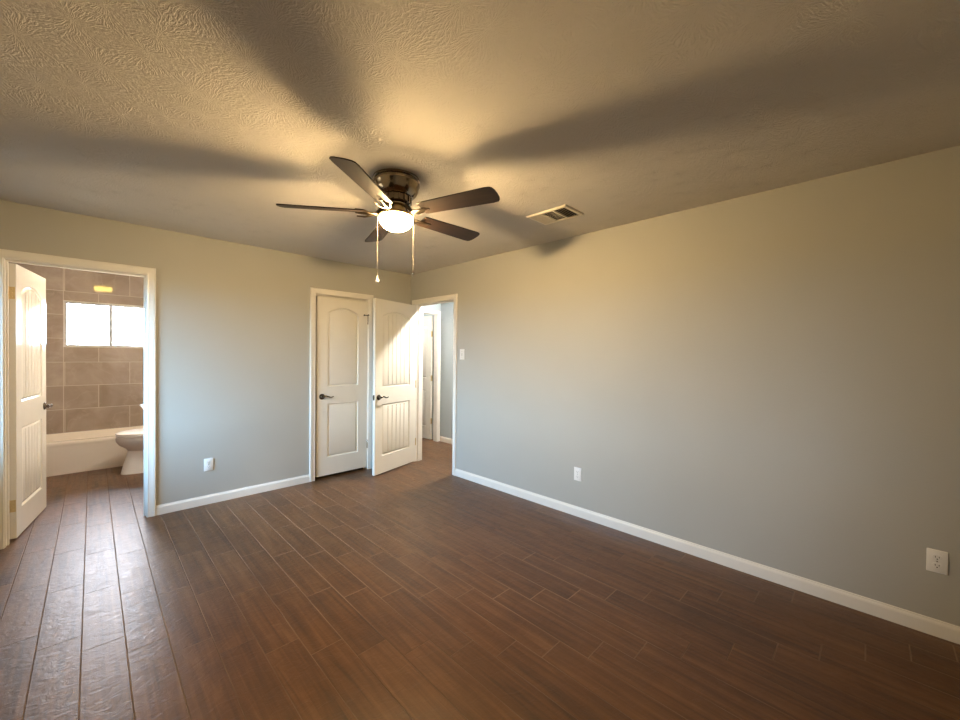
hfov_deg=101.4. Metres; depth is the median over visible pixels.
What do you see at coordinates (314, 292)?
door frame
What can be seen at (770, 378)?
wall
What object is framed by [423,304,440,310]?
wall
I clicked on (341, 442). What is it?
door
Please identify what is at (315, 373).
wall
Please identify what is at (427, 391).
door
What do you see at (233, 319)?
wall
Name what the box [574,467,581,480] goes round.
wall outlet
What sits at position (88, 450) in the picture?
bathtub
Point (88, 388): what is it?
wall
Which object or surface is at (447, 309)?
wall
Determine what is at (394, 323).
door
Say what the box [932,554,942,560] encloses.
receptacle
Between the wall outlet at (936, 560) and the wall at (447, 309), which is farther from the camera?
the wall at (447, 309)
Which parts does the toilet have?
seat, lid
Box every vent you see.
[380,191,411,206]
[526,204,583,224]
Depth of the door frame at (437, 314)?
6.32 m
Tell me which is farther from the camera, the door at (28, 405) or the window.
the window
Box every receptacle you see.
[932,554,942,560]
[932,562,941,568]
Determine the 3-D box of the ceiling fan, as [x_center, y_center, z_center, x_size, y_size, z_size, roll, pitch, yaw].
[-0.466,-0.774,2.389,1.279,0.618,1.224,1,1,45]
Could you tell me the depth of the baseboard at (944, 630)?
2.49 m
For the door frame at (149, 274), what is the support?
attached to the wall at (233, 319)
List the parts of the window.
meeting rail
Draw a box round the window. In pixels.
[63,300,143,347]
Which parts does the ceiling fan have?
blade, blade, blade arm, blade, blade arm, bulb, blade arm, blade arm, blade, blade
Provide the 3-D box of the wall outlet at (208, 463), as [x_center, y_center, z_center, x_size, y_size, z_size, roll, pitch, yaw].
[-2.494,0.962,3.612,0.010,0.115,0.072,1,1,45]
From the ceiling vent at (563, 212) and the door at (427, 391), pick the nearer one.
the ceiling vent at (563, 212)
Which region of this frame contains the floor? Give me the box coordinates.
[0,438,959,719]
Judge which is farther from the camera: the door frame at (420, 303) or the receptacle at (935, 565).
the door frame at (420, 303)
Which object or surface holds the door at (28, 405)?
in the wall at (233, 319)
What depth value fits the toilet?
4.48 m
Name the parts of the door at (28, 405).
handle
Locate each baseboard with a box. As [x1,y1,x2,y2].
[156,474,309,515]
[440,436,451,443]
[455,469,959,643]
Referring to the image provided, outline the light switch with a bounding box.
[460,349,464,359]
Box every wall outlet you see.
[204,458,212,471]
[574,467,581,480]
[926,548,947,574]
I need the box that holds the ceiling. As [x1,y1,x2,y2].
[0,0,959,274]
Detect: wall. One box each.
[0,200,410,504]
[16,263,143,433]
[315,373,315,408]
[410,145,959,626]
[423,302,453,438]
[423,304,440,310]
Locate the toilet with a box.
[115,428,143,474]
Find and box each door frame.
[0,249,155,549]
[309,287,372,481]
[412,294,457,475]
[423,309,440,441]
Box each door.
[8,263,52,538]
[315,296,368,476]
[372,298,416,475]
[422,316,432,439]
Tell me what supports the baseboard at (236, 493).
attached to the wall at (233, 319)
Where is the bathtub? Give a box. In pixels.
[46,425,143,476]
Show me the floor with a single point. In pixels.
(417, 590)
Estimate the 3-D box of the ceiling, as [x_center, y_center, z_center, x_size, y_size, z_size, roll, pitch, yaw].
[-1.158,-1.126,3.336,8.220,0.050,5.240,1,1,45]
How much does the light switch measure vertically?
0.120 m
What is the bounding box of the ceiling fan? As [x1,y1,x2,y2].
[276,156,499,281]
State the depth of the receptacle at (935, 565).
1.97 m
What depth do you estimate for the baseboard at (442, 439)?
6.24 m

